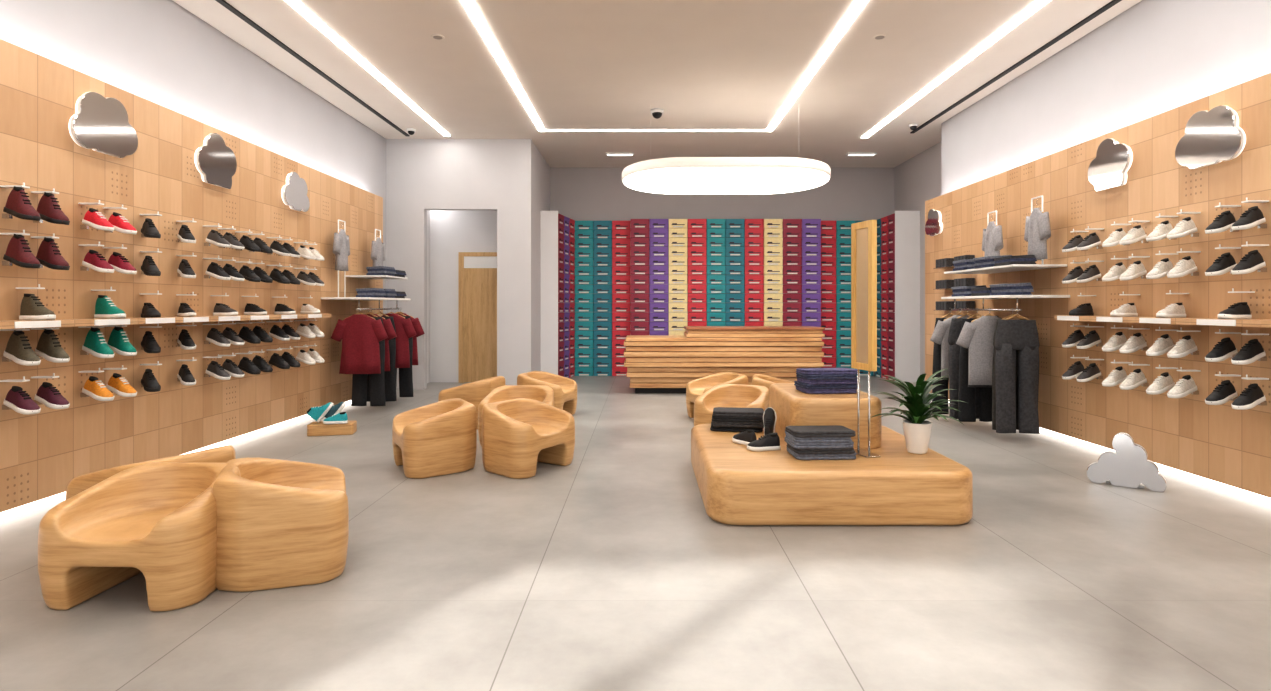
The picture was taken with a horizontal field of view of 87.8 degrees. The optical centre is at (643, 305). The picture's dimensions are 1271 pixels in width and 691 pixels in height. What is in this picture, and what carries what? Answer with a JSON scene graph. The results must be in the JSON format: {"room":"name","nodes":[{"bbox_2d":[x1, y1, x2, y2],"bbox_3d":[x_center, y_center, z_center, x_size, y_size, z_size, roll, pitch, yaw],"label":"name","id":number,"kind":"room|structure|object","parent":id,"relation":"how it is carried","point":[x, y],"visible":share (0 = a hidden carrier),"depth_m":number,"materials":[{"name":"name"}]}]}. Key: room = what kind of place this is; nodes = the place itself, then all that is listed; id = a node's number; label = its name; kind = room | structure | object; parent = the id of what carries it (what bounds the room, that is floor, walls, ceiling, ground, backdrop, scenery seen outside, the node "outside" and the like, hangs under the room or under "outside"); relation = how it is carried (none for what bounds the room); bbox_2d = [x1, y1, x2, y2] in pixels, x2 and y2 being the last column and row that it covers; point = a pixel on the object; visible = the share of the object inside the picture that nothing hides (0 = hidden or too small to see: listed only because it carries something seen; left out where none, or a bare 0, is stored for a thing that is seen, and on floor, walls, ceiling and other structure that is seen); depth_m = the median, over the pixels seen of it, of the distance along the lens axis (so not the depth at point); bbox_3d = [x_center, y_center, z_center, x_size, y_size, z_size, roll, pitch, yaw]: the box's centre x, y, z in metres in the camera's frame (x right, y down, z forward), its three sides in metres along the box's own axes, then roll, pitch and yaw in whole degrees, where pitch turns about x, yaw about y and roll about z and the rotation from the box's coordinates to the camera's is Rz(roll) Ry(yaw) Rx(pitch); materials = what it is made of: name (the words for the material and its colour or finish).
{"room":"shoe store","nodes":[
{"label":"shoe store","id":0,"kind":"room"},
{"bbox_2d":[0,0,385,313],"bbox_3d":[-4.720,-0.750,5.330,0.180,4.500,13.060,0,0,0],"label":"wall","id":1,"kind":"structure","parent":0,"point":[160,52],"depth_m":6.86,"materials":[{"name":"grey paint"}]},
{"bbox_2d":[0,400,350,520],"bbox_3d":[-4.525,1.458,4.975,0.090,0.085,12.350,0,0,0],"label":"baseboard","id":2,"kind":"structure","parent":1,"relation":"attached to","point":[53,499],"depth_m":6.55,"materials":[{"name":"white"}]},
{"bbox_2d":[0,39,382,511],"bbox_3d":[-4.490,-0.207,4.975,0.160,3.245,12.350,0,0,0],"label":"panelling","id":3,"kind":"object","parent":1,"relation":"attached to","point":[42,452],"visible":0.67,"depth_m":5.90,"materials":[{"name":"wood"}]},
{"bbox_2d":[0,327,69,365],"bbox_3d":[-4.265,0.269,4.626,0.290,0.268,0.366,0,0,0],"label":"display","id":4,"kind":"object","parent":3,"relation":"attached to","point":[18,350],"visible":0.97,"depth_m":4.53,"materials":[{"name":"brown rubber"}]},
{"bbox_2d":[0,182,69,224],"bbox_3d":[-4.265,-0.716,4.626,0.290,0.268,0.366,0,0,0],"label":"display","id":5,"kind":"object","parent":3,"relation":"attached to","point":[18,205],"visible":1,"depth_m":4.53,"materials":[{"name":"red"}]},
{"bbox_2d":[0,230,69,269],"bbox_3d":[-4.265,-0.391,4.626,0.290,0.268,0.366,0,0,0],"label":"display","id":6,"kind":"object","parent":3,"relation":"attached to","point":[18,252],"visible":1,"depth_m":4.53,"materials":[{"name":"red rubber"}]},
{"bbox_2d":[0,373,69,414],"bbox_3d":[-4.265,0.609,4.626,0.290,0.248,0.366,0,0,0],"label":"display","id":7,"kind":"object","parent":3,"relation":"attached to","point":[16,399],"visible":1,"depth_m":4.53,"materials":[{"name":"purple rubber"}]},
{"bbox_2d":[68,92,137,157],"bbox_3d":[-4.381,-1.472,5.360,0.056,0.475,0.648,0,0,0],"label":"mirror","id":8,"kind":"object","parent":3,"relation":"attached to","point":[99,123],"visible":1,"depth_m":5.30,"materials":[{"name":"white mirror"}]},
{"bbox_2d":[79,325,136,357],"bbox_3d":[-4.265,0.269,5.256,0.290,0.268,0.366,0,0,0],"label":"display","id":9,"kind":"object","parent":3,"relation":"attached to","point":[95,344],"visible":0.98,"depth_m":5.15,"materials":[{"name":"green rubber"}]},
{"bbox_2d":[79,365,136,400],"bbox_3d":[-4.265,0.609,5.256,0.290,0.248,0.366,0,0,0],"label":"display","id":10,"kind":"object","parent":3,"relation":"attached to","point":[93,388],"visible":1,"depth_m":5.16,"materials":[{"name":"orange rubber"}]},
{"bbox_2d":[79,242,136,273],"bbox_3d":[-4.265,-0.381,5.256,0.290,0.248,0.366,0,0,0],"label":"display","id":11,"kind":"object","parent":3,"relation":"attached to","point":[93,260],"visible":1,"depth_m":5.15,"materials":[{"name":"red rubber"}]},
{"bbox_2d":[79,200,136,234],"bbox_3d":[-4.265,-0.706,5.256,0.290,0.248,0.366,0,0,0],"label":"display","id":12,"kind":"object","parent":3,"relation":"attached to","point":[95,219],"visible":1,"depth_m":5.16,"materials":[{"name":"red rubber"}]},
{"bbox_2d":[140,324,161,352],"bbox_3d":[-4.277,0.279,5.747,0.306,0.248,0.150,0,0,42],"label":"display","id":13,"kind":"object","parent":3,"relation":"attached to","point":[149,344],"visible":0.98,"depth_m":5.69,"materials":[{"name":"fabric"}]},
{"bbox_2d":[140,361,161,391],"bbox_3d":[-4.277,0.609,5.747,0.306,0.248,0.150,0,0,42],"label":"display","id":14,"kind":"object","parent":3,"relation":"attached to","point":[149,382],"visible":1,"depth_m":5.68,"materials":[{"name":"black fabric"}]},
{"bbox_2d":[140,248,161,275],"bbox_3d":[-4.277,-0.381,5.747,0.306,0.248,0.150,0,0,42],"label":"display","id":15,"kind":"object","parent":3,"relation":"attached to","point":[149,268],"visible":1,"depth_m":5.69,"materials":[{"name":"black fabric"}]},
{"bbox_2d":[140,211,161,237],"bbox_3d":[-4.277,-0.706,5.747,0.306,0.248,0.150,0,0,42],"label":"display","id":16,"kind":"object","parent":3,"relation":"attached to","point":[148,230],"visible":1,"depth_m":5.69,"materials":[{"name":"black fabric"}]},
{"bbox_2d":[0,314,331,328],"bbox_3d":[-4.272,0.125,6.375,0.276,0.050,4.750,0,0,0],"label":"wall ledge","id":17,"kind":"object","parent":3,"relation":"attached to","point":[7,324],"visible":0.99,"depth_m":5.37,"materials":[{"name":"brown wood"}]},
{"bbox_2d":[16,284,55,319],"bbox_3d":[-4.267,-0.029,4.639,0.302,0.253,0.116,0,0,20],"label":"display","id":18,"kind":"object","parent":17,"relation":"on","point":[31,308],"visible":1,"depth_m":4.61,"materials":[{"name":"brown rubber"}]},
{"bbox_2d":[91,287,125,317],"bbox_3d":[-4.267,-0.029,5.269,0.302,0.253,0.116,0,0,20],"label":"display","id":19,"kind":"object","parent":17,"relation":"on","point":[104,307],"visible":1,"depth_m":5.23,"materials":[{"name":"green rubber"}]},
{"bbox_2d":[194,133,236,188],"bbox_3d":[-4.381,-1.496,6.754,0.056,0.529,0.609,0,0,0],"label":"mirror","id":20,"kind":"object","parent":3,"relation":"attached to","point":[216,163],"visible":1,"depth_m":6.71,"materials":[{"name":"white mirror"}]},
{"bbox_2d":[203,353,244,379],"bbox_3d":[-4.265,0.609,6.706,0.290,0.248,0.366,0,0,0],"label":"display","id":21,"kind":"object","parent":3,"relation":"attached to","point":[228,369],"visible":1,"depth_m":6.61,"materials":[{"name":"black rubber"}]},
{"bbox_2d":[203,321,244,346],"bbox_3d":[-4.265,0.279,6.706,0.290,0.248,0.366,0,0,0],"label":"display","id":22,"kind":"object","parent":3,"relation":"attached to","point":[228,337],"visible":0.99,"depth_m":6.60,"materials":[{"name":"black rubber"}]},
{"bbox_2d":[203,223,244,249],"bbox_3d":[-4.265,-0.706,6.706,0.290,0.248,0.366,0,0,0],"label":"display","id":23,"kind":"object","parent":3,"relation":"attached to","point":[228,240],"visible":1,"depth_m":6.60,"materials":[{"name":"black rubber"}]},
{"bbox_2d":[203,256,244,280],"bbox_3d":[-4.265,-0.381,6.706,0.290,0.248,0.366,0,0,0],"label":"display","id":24,"kind":"object","parent":3,"relation":"attached to","point":[228,272],"visible":1,"depth_m":6.60,"materials":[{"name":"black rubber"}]},
{"bbox_2d":[235,349,272,374],"bbox_3d":[-4.265,0.609,7.226,0.290,0.248,0.366,0,0,0],"label":"display","id":25,"kind":"object","parent":3,"relation":"attached to","point":[257,364],"visible":0.98,"depth_m":7.12,"materials":[{"name":"fabric"}]},
{"bbox_2d":[235,259,272,282],"bbox_3d":[-4.265,-0.381,7.226,0.290,0.248,0.366,0,0,0],"label":"display","id":26,"kind":"object","parent":3,"relation":"attached to","point":[257,274],"visible":0.95,"depth_m":7.12,"materials":[{"name":"fabric"}]},
{"bbox_2d":[235,229,272,253],"bbox_3d":[-4.265,-0.706,7.226,0.290,0.248,0.366,0,0,0],"label":"display","id":27,"kind":"object","parent":3,"relation":"attached to","point":[257,245],"visible":0.94,"depth_m":7.12,"materials":[{"name":"fabric"}]},
{"bbox_2d":[236,320,272,343],"bbox_3d":[-4.265,0.279,7.226,0.290,0.248,0.366,0,0,0],"label":"display","id":28,"kind":"object","parent":3,"relation":"attached to","point":[257,334],"visible":1,"depth_m":7.12,"materials":[{"name":"fabric"}]},
{"bbox_2d":[266,319,299,340],"bbox_3d":[-4.265,0.279,7.816,0.290,0.248,0.366,0,0,0],"label":"display","id":29,"kind":"object","parent":3,"relation":"attached to","point":[286,333],"visible":0.99,"depth_m":7.71,"materials":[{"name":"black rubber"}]},
{"bbox_2d":[266,263,299,284],"bbox_3d":[-4.265,-0.381,7.816,0.290,0.248,0.366,0,0,0],"label":"display","id":30,"kind":"object","parent":3,"relation":"attached to","point":[285,277],"visible":0.98,"depth_m":7.70,"materials":[{"name":"fabric"}]},
{"bbox_2d":[266,235,299,257],"bbox_3d":[-4.265,-0.706,7.816,0.290,0.248,0.366,0,0,0],"label":"display","id":31,"kind":"object","parent":3,"relation":"attached to","point":[286,249],"visible":0.99,"depth_m":7.71,"materials":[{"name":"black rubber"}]},
{"bbox_2d":[266,346,300,368],"bbox_3d":[-4.265,0.609,7.816,0.290,0.248,0.366,0,0,0],"label":"display","id":32,"kind":"object","parent":3,"relation":"attached to","point":[286,360],"visible":0.99,"depth_m":7.71,"materials":[{"name":"fabric"}]},
{"bbox_2d":[281,172,309,211],"bbox_3d":[-4.381,-1.437,8.300,0.056,0.473,0.594,0,0,0],"label":"mirror","id":33,"kind":"object","parent":3,"relation":"attached to","point":[294,193],"visible":1,"depth_m":8.24,"materials":[{"name":"white mirror"}]},
{"bbox_2d":[294,344,324,364],"bbox_3d":[-4.265,0.609,8.416,0.290,0.248,0.366,0,0,0],"label":"display","id":34,"kind":"object","parent":3,"relation":"attached to","point":[311,356],"visible":1,"depth_m":8.30,"materials":[{"name":"white rubber"}]},
{"bbox_2d":[294,318,324,337],"bbox_3d":[-4.265,0.279,8.416,0.290,0.248,0.366,0,0,0],"label":"display","id":35,"kind":"object","parent":3,"relation":"attached to","point":[310,331],"visible":0.98,"depth_m":8.30,"materials":[{"name":"fabric"}]},
{"bbox_2d":[321,219,424,405],"bbox_3d":[-3.926,0.098,9.825,0.968,2.614,1.650,0,0,0],"label":"clothing rack","id":36,"kind":"object","parent":3,"relation":"attached to","point":[374,346],"visible":1,"depth_m":9.30,"materials":[{"name":"fabric"}]},
{"bbox_2d":[427,210,496,382],"bbox_3d":[-3.275,-0.325,12.530,2.150,3.650,1.040,0,0,0],"label":"wall","id":37,"kind":"structure","parent":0,"point":[449,232],"depth_m":12.95,"materials":[{"name":"paint"}]},
{"bbox_2d":[386,139,549,388],"bbox_3d":[-3.420,-0.750,13.080,2.780,4.500,2.440,0,0,0],"label":"wall","id":38,"kind":"structure","parent":0,"point":[510,177],"depth_m":11.86,"materials":[{"name":"paint"}]},
{"bbox_2d":[459,252,496,382],"bbox_3d":[-3.120,0.225,12.915,1.000,2.550,0.070,0,0,0],"label":"door","id":39,"kind":"structure","parent":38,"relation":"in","point":[466,259],"depth_m":12.88,"materials":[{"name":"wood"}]},
{"bbox_2d":[464,268,496,381],"bbox_3d":[-3.120,0.375,12.900,0.800,2.230,0.080,0,0,0],"label":"door leaf","id":40,"kind":"structure","parent":39,"relation":"attached to","point":[480,284],"depth_m":12.90,"materials":[{"name":"brown wood"}]},
{"bbox_2d":[541,211,568,374],"bbox_3d":[-1.825,-0.185,13.620,0.410,3.370,1.320,0,0,0],"label":"wall","id":41,"kind":"structure","parent":0,"point":[549,219],"depth_m":12.96,"materials":[{"name":"paint"}]},
{"bbox_2d":[0,375,1270,690],"bbox_3d":[0.350,1.550,6.700,11.100,0.100,15.800,0,0,0],"label":"floor","id":42,"kind":"structure","parent":0,"point":[608,569],"depth_m":3.47,"materials":[{"name":"concrete"}]},
{"bbox_2d":[38,462,240,610],"bbox_3d":[-2.620,1.202,3.540,0.817,0.596,0.660,0,0,2],"label":"tub chair","id":43,"kind":"object","parent":42,"relation":"on","point":[158,520],"visible":0.89,"depth_m":3.31,"materials":[{"name":"brown wood"}]},
{"bbox_2d":[66,445,235,499],"bbox_3d":[-3.040,1.202,4.170,0.660,0.596,0.817,0,0,25],"label":"tub chair","id":44,"kind":"object","parent":42,"relation":"on","point":[223,454],"visible":0.2,"depth_m":3.90,"materials":[{"name":"brown wood"}]},
{"bbox_2d":[212,457,348,591],"bbox_3d":[-2.080,1.202,3.820,0.660,0.596,0.817,0,0,-26],"label":"tub chair","id":45,"kind":"object","parent":42,"relation":"on","point":[281,523],"visible":0.96,"depth_m":3.50,"materials":[{"name":"brown wood"}]},
{"bbox_2d":[307,420,356,435],"bbox_3d":[-3.660,1.435,7.750,0.500,0.130,0.240,0,0,-12],"label":"wooden block","id":46,"kind":"object","parent":42,"relation":"on","point":[314,428],"visible":0.99,"depth_m":7.64,"materials":[{"name":"brown wood"}]},
{"bbox_2d":[392,398,476,478],"bbox_3d":[-1.950,1.202,6.150,0.660,0.596,0.817,0,0,-30],"label":"tub chair","id":47,"kind":"object","parent":42,"relation":"on","point":[439,438],"visible":1,"depth_m":5.87,"materials":[{"name":"brown wood"}]},
{"bbox_2d":[438,376,504,428],"bbox_3d":[-2.150,1.202,8.350,0.660,0.596,0.817,0,0,10],"label":"tub chair","id":48,"kind":"object","parent":42,"relation":"on","point":[475,392],"visible":0.38,"depth_m":7.99,"materials":[{"name":"brown wood"}]},
{"bbox_2d":[478,385,553,445],"bbox_3d":[-1.360,1.202,7.250,0.817,0.596,0.660,0,0,2],"label":"tub chair","id":49,"kind":"object","parent":42,"relation":"on","point":[542,393],"visible":0.25,"depth_m":7.40,"materials":[{"name":"brown wood"}]},
{"bbox_2d":[482,398,574,478],"bbox_3d":[-1.100,1.202,6.150,0.660,0.596,0.817,0,0,32],"label":"tub chair","id":50,"kind":"object","parent":42,"relation":"on","point":[518,434],"visible":1,"depth_m":5.94,"materials":[{"name":"brown wood"}]},
{"bbox_2d":[517,371,576,414],"bbox_3d":[-1.320,1.202,8.950,0.660,0.596,0.817,0,0,15],"label":"tub chair","id":51,"kind":"object","parent":42,"relation":"on","point":[564,388],"visible":0.47,"depth_m":9.05,"materials":[{"name":"brown wood"}]},
{"bbox_2d":[686,372,747,417],"bbox_3d":[0.980,1.202,8.750,0.660,0.596,0.817,0,0,-20],"label":"tub chair","id":52,"kind":"object","parent":42,"relation":"on","point":[694,389],"visible":0.35,"depth_m":8.88,"materials":[{"name":"brown wood"}]},
{"bbox_2d":[624,326,824,392],"bbox_3d":[1.360,0.932,11.550,3.400,1.135,0.900,0,0,0],"label":"reception counter","id":53,"kind":"object","parent":42,"relation":"on","point":[654,363],"depth_m":11.13,"materials":[{"name":"brown wood"}]},
{"bbox_2d":[558,213,894,381],"bbox_3d":[1.626,-0.165,13.662,6.828,3.330,1.280,0,0,0],"label":"shelving","id":54,"kind":"structure","parent":42,"relation":"on","point":[635,276],"depth_m":13.85,"materials":[{"name":"multicoloured cardboard"}]},
{"bbox_2d":[694,384,768,425],"bbox_3d":[1.020,1.202,7.350,0.817,0.596,0.660,0,0,30],"label":"tub chair","id":55,"kind":"object","parent":42,"relation":"on","point":[722,395],"visible":0.35,"depth_m":7.46,"materials":[{"name":"brown wood"}]},
{"bbox_2d":[691,424,972,524],"bbox_3d":[1.375,1.315,5.435,1.870,0.370,1.930,0,0,0],"label":"display plinth","id":56,"kind":"object","parent":42,"relation":"on","point":[738,485],"visible":0.88,"depth_m":4.48,"materials":[{"name":"wood"}]},
{"bbox_2d":[710,407,763,431],"bbox_3d":[0.861,1.040,6.077,0.493,0.177,0.373,0,0,8],"label":"folded clothes","id":57,"kind":"object","parent":56,"relation":"on","point":[727,419],"visible":0.95,"depth_m":5.92,"materials":[{"name":"black fabric"}]},
{"bbox_2d":[747,433,780,450],"bbox_3d":[0.937,1.064,5.181,0.265,0.127,0.115,0,0,-10],"label":"sneaker","id":58,"kind":"object","parent":56,"relation":"on","point":[770,442],"visible":1,"depth_m":5.15,"materials":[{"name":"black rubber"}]},
{"bbox_2d":[784,425,856,459],"bbox_3d":[1.331,1.024,5.002,0.482,0.207,0.338,0,0,-3],"label":"folded clothes","id":59,"kind":"object","parent":56,"relation":"on","point":[825,442],"visible":1,"depth_m":4.84,"materials":[{"name":"fabric"}]},
{"bbox_2d":[769,383,880,448],"bbox_3d":[1.550,0.932,5.790,0.740,0.395,1.140,0,0,0],"label":"display riser","id":60,"kind":"object","parent":56,"relation":"on","point":[792,407],"depth_m":5.23,"materials":[{"name":"wood"}]},
{"bbox_2d":[794,368,856,393],"bbox_3d":[1.569,0.634,5.676,0.494,0.197,0.352,0,0,-6],"label":"folded clothes","id":61,"kind":"object","parent":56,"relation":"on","point":[809,380],"visible":0.88,"depth_m":5.52,"materials":[{"name":"fabric"}]},
{"bbox_2d":[851,220,880,457],"bbox_3d":[1.675,0.244,5.030,0.120,1.770,0.270,0,0,-15],"label":"framed mirror","id":62,"kind":"object","parent":56,"relation":"on","point":[863,234],"visible":0.91,"depth_m":5.02,"materials":[{"name":"brown wood"}]},
{"bbox_2d":[867,369,966,453],"bbox_3d":[2.140,0.805,5.101,0.666,0.648,0.665,0,0,-19],"label":"potted plant","id":63,"kind":"object","parent":56,"relation":"on","point":[917,430],"visible":1,"depth_m":5.04,"materials":[{"name":"green plant"}]},
{"bbox_2d":[1087,432,1166,491],"bbox_3d":[4.046,1.276,5.540,0.534,0.443,0.236,0,0,38],"label":"floor mirror","id":64,"kind":"object","parent":42,"relation":"on","point":[1128,466],"visible":1,"depth_m":5.44,"materials":[{"name":"silver mirror"}]},
{"bbox_2d":[173,0,1141,167],"bbox_3d":[0.350,-3.050,6.700,11.100,0.100,15.800,0,0,0],"label":"ceiling","id":65,"kind":"structure","parent":0,"point":[578,64],"depth_m":8.27,"materials":[{"name":"paint"}]},
{"bbox_2d":[215,0,409,135],"bbox_3d":[-4.150,-2.990,5.300,0.060,0.020,12.600,0,0,0],"label":"track rail","id":66,"kind":"object","parent":65,"relation":"attached to","point":[222,2],"depth_m":7.95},
{"bbox_2d":[285,0,449,135],"bbox_3d":[-3.460,-2.994,5.300,0.100,0.012,12.600,0,0,0],"label":"ceiling light strip","id":67,"kind":"object","parent":65,"relation":"in","point":[295,4],"depth_m":7.97,"materials":[{"name":"plastic"}]},
{"bbox_2d":[461,0,544,130],"bbox_3d":[-1.740,-2.994,5.150,0.100,0.012,12.300,0,0,0],"label":"ceiling light strip","id":68,"kind":"object","parent":65,"relation":"in","point":[469,5],"depth_m":7.90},
{"bbox_2d":[622,157,830,193],"bbox_3d":[1.200,-2.408,9.800,3.060,1.185,2.000,0,0,0],"label":"pendant lamp","id":69,"kind":"object","parent":65,"relation":"hanging from","point":[672,175],"visible":1,"depth_m":9.18,"materials":[{"name":"white"}]},
{"bbox_2d":[623,168,828,193],"bbox_3d":[1.200,-1.843,9.800,3.020,0.055,1.960,0,0,0],"label":"diffuser","id":70,"kind":"object","parent":69,"relation":"attached to","point":[651,180],"depth_m":9.55,"materials":[{"name":"white"}]},
{"bbox_2d":[767,0,867,130],"bbox_3d":[2.140,-2.994,5.150,0.100,0.012,12.300,0,0,0],"label":"ceiling light strip","id":71,"kind":"object","parent":65,"relation":"in","point":[859,4],"depth_m":7.90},
{"bbox_2d":[861,0,1049,137],"bbox_3d":[3.920,-2.994,5.375,0.100,0.012,12.750,0,0,0],"label":"ceiling light strip","id":72,"kind":"object","parent":65,"relation":"in","point":[1039,3],"depth_m":8.00,"materials":[{"name":"plastic"}]},
{"bbox_2d":[910,0,1121,132],"bbox_3d":[4.630,-2.990,5.200,0.060,0.020,12.400,0,0,0],"label":"track rail","id":73,"kind":"object","parent":65,"relation":"attached to","point":[1113,2],"depth_m":7.92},
{"bbox_2d":[550,168,893,374],"bbox_3d":[1.700,-0.750,14.375,7.800,4.500,0.150,0,0,0],"label":"wall","id":74,"kind":"structure","parent":0,"point":[577,194],"depth_m":14.30,"materials":[{"name":"grey paint"}]},
{"bbox_2d":[878,211,919,381],"bbox_3d":[5.180,-0.185,13.620,0.480,3.370,1.320,0,0,0],"label":"wall","id":75,"kind":"structure","parent":0,"point":[907,223],"depth_m":12.96,"materials":[{"name":"paint"}]},
{"bbox_2d":[894,142,940,380],"bbox_3d":[5.510,-0.750,12.575,0.180,4.500,3.450,0,0,0],"label":"wall","id":76,"kind":"structure","parent":0,"point":[917,180],"depth_m":12.89,"materials":[{"name":"grey paint"}]},
{"bbox_2d":[941,0,1270,194],"bbox_3d":[4.980,-0.750,4.825,0.180,4.500,12.050,0,0,0],"label":"wall","id":77,"kind":"structure","parent":0,"point":[1155,57],"depth_m":6.89,"materials":[{"name":"grey paint"}]},
{"bbox_2d":[925,73,1270,497],"bbox_3d":[4.720,-0.152,4.825,0.200,3.135,12.050,0,0,0],"label":"panelling","id":78,"kind":"object","parent":77,"relation":"attached to","point":[1221,443],"visible":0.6,"depth_m":6.08,"materials":[{"name":"wood"}]},
{"bbox_2d":[925,209,942,235],"bbox_3d":[4.591,-1.325,10.450,0.056,0.430,0.540,0,0,0],"label":"mirror","id":79,"kind":"object","parent":78,"relation":"attached to","point":[933,226],"visible":1,"depth_m":10.40,"materials":[{"name":"white mirror"}]},
{"bbox_2d":[930,195,1069,433],"bbox_3d":[4.126,0.088,8.000,0.988,2.634,1.700,0,0,0],"label":"clothing rack","id":80,"kind":"object","parent":78,"relation":"attached to","point":[992,362],"visible":0.99,"depth_m":7.62,"materials":[{"name":"fabric"}]},
{"bbox_2d":[1062,355,1103,381],"bbox_3d":[4.475,0.634,6.736,0.290,0.248,0.366,0,0,0],"label":"display","id":81,"kind":"object","parent":78,"relation":"attached to","point":[1077,370],"visible":1,"depth_m":6.63,"materials":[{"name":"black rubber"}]},
{"bbox_2d":[1062,323,1103,348],"bbox_3d":[4.475,0.304,6.736,0.290,0.248,0.366,0,0,0],"label":"display","id":82,"kind":"object","parent":78,"relation":"attached to","point":[1077,339],"visible":1,"depth_m":6.64,"materials":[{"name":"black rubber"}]},
{"bbox_2d":[1062,258,1103,283],"bbox_3d":[4.475,-0.356,6.736,0.290,0.248,0.366,0,0,0],"label":"display","id":83,"kind":"object","parent":78,"relation":"attached to","point":[1077,274],"visible":1,"depth_m":6.63,"materials":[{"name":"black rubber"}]},
{"bbox_2d":[1062,226,1103,251],"bbox_3d":[4.475,-0.681,6.736,0.290,0.248,0.366,0,0,0],"label":"display","id":84,"kind":"object","parent":78,"relation":"attached to","point":[1091,241],"visible":1,"depth_m":6.64,"materials":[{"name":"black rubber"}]},
{"bbox_2d":[1088,138,1132,191],"bbox_3d":[4.591,-1.403,6.505,0.056,0.496,0.572,0,0,0],"label":"mirror","id":85,"kind":"object","parent":78,"relation":"attached to","point":[1111,164],"visible":1,"depth_m":6.46,"materials":[{"name":"white mirror"}]},
{"bbox_2d":[1102,360,1149,389],"bbox_3d":[4.475,0.634,6.136,0.290,0.248,0.366,0,0,0],"label":"display","id":86,"kind":"object","parent":78,"relation":"attached to","point":[1137,378],"visible":1,"depth_m":6.03,"materials":[{"name":"white rubber"}]},
{"bbox_2d":[1102,325,1149,352],"bbox_3d":[4.475,0.304,6.136,0.290,0.248,0.366,0,0,0],"label":"display","id":87,"kind":"object","parent":78,"relation":"attached to","point":[1119,341],"visible":1,"depth_m":6.03,"materials":[{"name":"white rubber"}]},
{"bbox_2d":[1102,254,1149,280],"bbox_3d":[4.475,-0.356,6.136,0.290,0.248,0.366,0,0,0],"label":"display","id":88,"kind":"object","parent":78,"relation":"attached to","point":[1137,269],"visible":1,"depth_m":6.03,"materials":[{"name":"fabric"}]},
{"bbox_2d":[1102,218,1149,246],"bbox_3d":[4.475,-0.681,6.136,0.290,0.248,0.366,0,0,0],"label":"display","id":89,"kind":"object","parent":78,"relation":"attached to","point":[1137,234],"visible":0.98,"depth_m":6.03,"materials":[{"name":"fabric"}]},
{"bbox_2d":[1054,315,1270,327],"bbox_3d":[4.482,0.125,5.650,0.276,0.050,2.700,0,0,0],"label":"wall ledge","id":90,"kind":"object","parent":78,"relation":"attached to","point":[1153,320],"visible":0.97,"depth_m":5.39,"materials":[{"name":"brown wood"}]},
{"bbox_2d":[1156,290,1188,317],"bbox_3d":[4.479,-0.018,5.592,0.301,0.233,0.115,0,0,-14],"label":"display","id":91,"kind":"object","parent":90,"relation":"on","point":[1176,310],"visible":1,"depth_m":5.56,"materials":[{"name":"fabric"}]},
{"bbox_2d":[1217,288,1254,318],"bbox_3d":[4.479,-0.018,4.992,0.301,0.233,0.115,0,0,-14],"label":"display","id":92,"kind":"object","parent":90,"relation":"on","point":[1241,310],"visible":1,"depth_m":4.96,"materials":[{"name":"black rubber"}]},
{"bbox_2d":[1146,365,1200,397],"bbox_3d":[4.475,0.634,5.586,0.290,0.248,0.366,0,0,0],"label":"display","id":93,"kind":"object","parent":78,"relation":"attached to","point":[1186,385],"visible":1,"depth_m":5.49,"materials":[{"name":"white rubber"}]},
{"bbox_2d":[1146,327,1200,357],"bbox_3d":[4.475,0.304,5.586,0.290,0.248,0.366,0,0,0],"label":"display","id":94,"kind":"object","parent":78,"relation":"attached to","point":[1184,347],"visible":1,"depth_m":5.49,"materials":[{"name":"fabric"}]},
{"bbox_2d":[1146,248,1200,278],"bbox_3d":[4.475,-0.356,5.586,0.290,0.248,0.366,0,0,0],"label":"display","id":95,"kind":"object","parent":78,"relation":"attached to","point":[1186,266],"visible":1,"depth_m":5.49,"materials":[{"name":"white rubber"}]},
{"bbox_2d":[1146,209,1200,240],"bbox_3d":[4.475,-0.681,5.586,0.290,0.248,0.366,0,0,0],"label":"display","id":96,"kind":"object","parent":78,"relation":"attached to","point":[1187,226],"visible":1,"depth_m":5.49,"materials":[{"name":"white rubber"}]},
{"bbox_2d":[1175,106,1245,168],"bbox_3d":[4.591,-1.371,5.360,0.056,0.462,0.630,0,0,0],"label":"mirror","id":97,"kind":"object","parent":78,"relation":"attached to","point":[1214,136],"visible":1,"depth_m":5.31,"materials":[{"name":"white mirror"}]},
{"bbox_2d":[1205,371,1268,409],"bbox_3d":[4.475,0.634,4.986,0.290,0.248,0.366,0,0,0],"label":"display","id":98,"kind":"object","parent":78,"relation":"attached to","point":[1253,395],"visible":1,"depth_m":4.89,"materials":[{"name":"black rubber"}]},
{"bbox_2d":[1205,329,1268,364],"bbox_3d":[4.475,0.304,4.986,0.290,0.248,0.366,0,0,0],"label":"display","id":99,"kind":"object","parent":78,"relation":"attached to","point":[1253,351],"visible":1,"depth_m":4.90,"materials":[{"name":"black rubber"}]},
{"bbox_2d":[1205,198,1268,233],"bbox_3d":[4.475,-0.681,4.986,0.290,0.248,0.366,0,0,0],"label":"display","id":100,"kind":"object","parent":78,"relation":"attached to","point":[1252,217],"visible":1,"depth_m":4.89,"materials":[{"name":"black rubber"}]},
{"bbox_2d":[1205,241,1268,275],"bbox_3d":[4.475,-0.356,4.986,0.290,0.248,0.366,0,0,0],"label":"display","id":101,"kind":"object","parent":78,"relation":"attached to","point":[1253,261],"visible":1,"depth_m":4.89,"materials":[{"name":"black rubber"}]},
{"bbox_3d":[4.855,-0.080,4.825,0.070,3.160,12.050,0,0,0],"label":"wall","id":102,"kind":"structure","parent":0,"visible":0},
{"bbox_2d":[948,399,1270,505],"bbox_3d":[4.755,1.458,4.825,0.130,0.085,12.050,0,0,0],"label":"baseboard","id":103,"kind":"structure","parent":102,"relation":"attached to","point":[1249,495],"depth_m":5.66,"materials":[{"name":"white"}]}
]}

